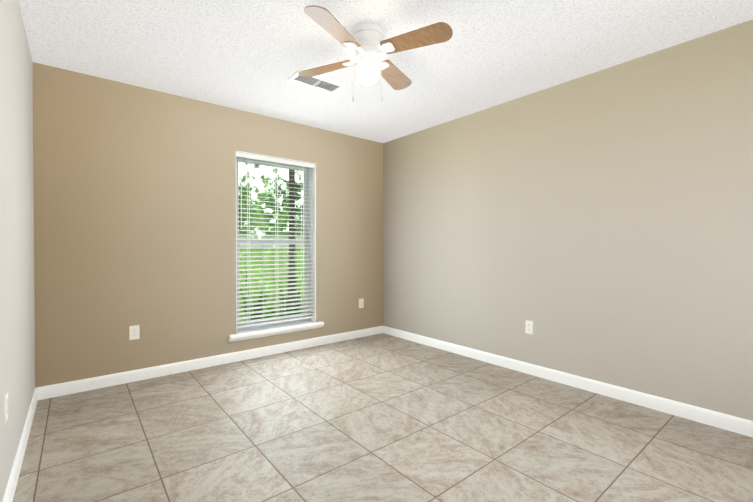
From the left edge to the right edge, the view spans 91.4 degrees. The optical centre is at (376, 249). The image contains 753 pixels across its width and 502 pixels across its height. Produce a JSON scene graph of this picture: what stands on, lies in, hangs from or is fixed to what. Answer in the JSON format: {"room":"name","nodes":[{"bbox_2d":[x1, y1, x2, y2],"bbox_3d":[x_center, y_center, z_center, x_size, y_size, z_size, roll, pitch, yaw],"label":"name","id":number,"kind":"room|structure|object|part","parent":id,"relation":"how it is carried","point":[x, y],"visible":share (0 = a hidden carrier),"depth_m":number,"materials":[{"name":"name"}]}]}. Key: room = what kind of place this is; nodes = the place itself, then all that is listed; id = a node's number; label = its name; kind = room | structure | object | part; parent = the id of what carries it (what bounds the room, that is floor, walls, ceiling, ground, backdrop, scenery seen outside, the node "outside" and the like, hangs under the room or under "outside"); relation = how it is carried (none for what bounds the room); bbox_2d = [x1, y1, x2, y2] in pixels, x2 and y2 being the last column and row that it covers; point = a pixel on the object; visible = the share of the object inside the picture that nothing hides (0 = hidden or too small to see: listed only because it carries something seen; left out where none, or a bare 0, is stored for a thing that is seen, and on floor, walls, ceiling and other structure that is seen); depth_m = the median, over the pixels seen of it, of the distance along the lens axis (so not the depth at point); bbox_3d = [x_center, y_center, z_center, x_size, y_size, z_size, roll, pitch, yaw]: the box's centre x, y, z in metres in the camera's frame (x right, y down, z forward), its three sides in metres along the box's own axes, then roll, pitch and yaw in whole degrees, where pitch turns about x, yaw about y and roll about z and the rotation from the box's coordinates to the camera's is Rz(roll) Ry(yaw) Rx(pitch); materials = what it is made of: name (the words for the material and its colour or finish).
{"room":"empty bedroom","nodes":[
{"label":"empty bedroom","id":0,"kind":"room"},
{"bbox_2d":[0,0,34,501],"bbox_3d":[-1.346,-0.115,1.149,0.160,2.440,3.750,0,1,-39],"label":"wall","id":1,"kind":"structure","parent":0,"point":[17,344],"depth_m":1.84,"materials":[{"name":"beige paint"}]},
{"bbox_2d":[4,391,7,422],"bbox_3d":[-1.563,0.665,1.553,0.007,0.115,0.070,0,1,-39],"label":"electrical outlet","id":2,"kind":"object","parent":1,"relation":"attached to","point":[5,406],"visible":0.98,"depth_m":1.54,"materials":[{"name":"white plastic"}]},
{"bbox_2d":[2,388,37,501],"bbox_3d":[-1.274,1.059,1.209,0.014,0.092,3.736,0,1,-39],"label":"baseboard","id":3,"kind":"structure","parent":1,"relation":"attached to","point":[13,479],"depth_m":1.87,"materials":[{"name":"white wood"}]},
{"bbox_2d":[33,62,382,387],"bbox_3d":[-1.243,-0.137,3.757,3.620,2.440,0.160,0,1,-39],"label":"wall","id":4,"kind":"structure","parent":0,"point":[134,205],"depth_m":3.14,"materials":[{"name":"tan paint"}]},
{"bbox_2d":[129,325,139,339],"bbox_3d":[-2.000,0.686,3.039,0.070,0.115,0.007,0,1,-39],"label":"electrical outlet","id":5,"kind":"object","parent":4,"relation":"attached to","point":[134,332],"visible":1,"depth_m":3.04,"materials":[{"name":"white plastic"}]},
{"bbox_2d":[36,326,382,399],"bbox_3d":[-1.188,1.038,3.700,3.300,0.092,0.014,0,1,-39],"label":"baseboard","id":6,"kind":"structure","parent":4,"relation":"attached to","point":[66,388],"depth_m":3.28,"materials":[{"name":"white wood"}]},
{"bbox_2d":[236,152,313,330],"bbox_3d":[-1.076,-0.069,3.908,0.880,1.778,0.140,0,1,-39],"label":"window blind","id":7,"kind":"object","parent":4,"relation":"in","point":[263,322],"depth_m":3.88,"materials":[{"name":"grey plastic"}]},
{"bbox_2d":[241,158,249,324],"bbox_3d":[-1.293,-0.079,3.649,0.048,1.670,0.119,0,1,12],"label":"blind cord","id":8,"kind":"object","parent":7,"relation":"hanging from","point":[249,158],"depth_m":3.67,"materials":[{"name":"white fabric"}]},
{"bbox_2d":[275,163,277,304],"bbox_3d":[-1.050,-0.081,3.880,0.012,1.670,0.054,0,1,-39],"label":"blind cord","id":9,"kind":"object","parent":7,"relation":"hanging from","point":[275,232],"depth_m":3.89,"materials":[{"name":"white fabric"}]},
{"bbox_2d":[301,167,310,317],"bbox_3d":[-0.782,-0.083,4.068,0.117,1.670,0.046,0,0,0],"label":"blind cord","id":10,"kind":"object","parent":7,"relation":"hanging from","point":[303,167],"depth_m":4.05,"materials":[{"name":"white fabric"}]},
{"bbox_2d":[236,151,315,333],"bbox_3d":[-1.050,-0.071,3.876,0.880,1.773,0.101,0,1,-39],"label":"liner","id":11,"kind":"object","parent":4,"relation":"attached to","point":[313,212],"visible":0.5,"depth_m":4.13,"materials":[{"name":"white"}]},
{"bbox_2d":[229,321,323,341],"bbox_3d":[-1.034,0.852,3.864,1.024,0.074,0.154,0,1,-39],"label":"window sill","id":12,"kind":"structure","parent":4,"relation":"attached to","point":[269,331],"depth_m":3.80,"materials":[{"name":"white wood"}]},
{"bbox_2d":[359,298,363,307],"bbox_3d":[-0.186,0.661,4.520,0.070,0.115,0.007,0,1,-39],"label":"electrical outlet","id":13,"kind":"object","parent":4,"relation":"attached to","point":[361,303],"visible":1,"depth_m":4.52,"materials":[{"name":"white plastic"}]},
{"bbox_2d":[13,333,752,501],"bbox_3d":[-0.006,1.156,2.255,3.620,0.120,4.070,0,1,-39],"label":"floor","id":14,"kind":"structure","parent":0,"point":[382,417],"depth_m":2.12,"materials":[{"name":"tile"}]},
{"bbox_2d":[18,0,752,142],"bbox_3d":[-0.006,-1.404,2.233,3.620,0.120,4.070,0,1,-39],"label":"ceiling","id":15,"kind":"structure","parent":0,"point":[251,56],"depth_m":2.45,"materials":[{"name":"white paint"}]},
{"bbox_2d":[288,70,345,93],"bbox_3d":[-0.476,-1.343,2.963,0.420,0.013,0.200,0,1,-39],"label":"ceiling vent","id":16,"kind":"object","parent":15,"relation":"in","point":[317,82],"visible":0.96,"depth_m":2.96,"materials":[{"name":"white metal"}]},
{"bbox_2d":[298,5,452,101],"bbox_3d":[-0.055,-1.129,2.278,0.812,0.430,0.812,0,1,-15],"label":"ceiling fan","id":17,"kind":"object","parent":15,"relation":"hanging from","point":[366,43],"visible":1,"depth_m":2.19,"materials":[{"name":"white wood"}]},
{"bbox_3d":[-0.055,-1.088,2.278,0.168,0.160,0.168,0,1,-39],"label":"globe","id":18,"kind":"part","parent":17,"relation":"part of"},
{"bbox_2d":[383,19,752,420],"bbox_3d":[1.333,-0.133,3.338,0.160,2.440,3.750,0,1,-39],"label":"wall","id":19,"kind":"structure","parent":0,"point":[597,226],"depth_m":2.77,"materials":[{"name":"beige paint"}]},
{"bbox_2d":[525,320,532,333],"bbox_3d":[1.334,0.680,3.212,0.007,0.115,0.070,0,1,-39],"label":"electrical outlet","id":20,"kind":"object","parent":19,"relation":"attached to","point":[528,327],"visible":1,"depth_m":3.21,"materials":[{"name":"white plastic"}]},
{"bbox_2d":[383,326,752,436],"bbox_3d":[1.270,1.041,3.288,0.014,0.092,3.736,0,1,-39],"label":"baseboard","id":21,"kind":"structure","parent":19,"relation":"attached to","point":[731,423],"depth_m":2.76,"materials":[{"name":"white wood"}]},
{"label":"outside","id":22,"kind":"structure","parent":0,"visible":0},
{"bbox_2d":[239,162,304,294],"bbox_3d":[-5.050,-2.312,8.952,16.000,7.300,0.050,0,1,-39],"label":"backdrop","id":23,"kind":"structure","parent":22,"point":[266,190],"depth_m":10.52,"materials":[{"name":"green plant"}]},
{"bbox_2d":[240,292,304,320],"bbox_3d":[-3.003,1.335,6.478,16.000,0.050,6.220,0,1,-39],"label":"ground","id":24,"kind":"structure","parent":22,"point":[253,297],"depth_m":9.10,"materials":[{"name":"green plant"}]},
{"bbox_2d":[240,266,288,320],"bbox_3d":[-1.805,0.769,5.324,2.163,1.099,1.750,0,1,-39],"label":"plant","id":25,"kind":"object","parent":24,"relation":"on","point":[260,309],"depth_m":5.54,"materials":[{"name":"green plant"}]},
{"bbox_2d":[240,287,302,319],"bbox_3d":[-1.753,0.826,4.769,1.628,0.994,1.407,0,1,-39],"label":"plant","id":26,"kind":"object","parent":24,"relation":"on","point":[255,309],"depth_m":4.49,"materials":[{"name":"green plant"}]},
{"bbox_2d":[251,285,304,315],"bbox_3d":[-1.126,0.829,6.119,1.796,1.040,1.942,0,1,-39],"label":"plant","id":27,"kind":"object","parent":24,"relation":"on","point":[292,298],"depth_m":5.98,"materials":[{"name":"green plant"}]},
{"bbox_2d":[258,283,304,317],"bbox_3d":[-1.360,0.843,5.226,1.941,0.953,1.774,0,1,-39],"label":"plant","id":28,"kind":"object","parent":24,"relation":"on","point":[288,306],"depth_m":5.12,"materials":[{"name":"green plant"}]},
{"bbox_2d":[288,170,296,302],"bbox_3d":[-1.952,-1.133,8.490,0.220,4.849,0.209,0,1,-39],"label":"trunk","id":29,"kind":"object","parent":24,"relation":"on","point":[292,205],"depth_m":8.44,"materials":[{"name":"brown"}]}
]}

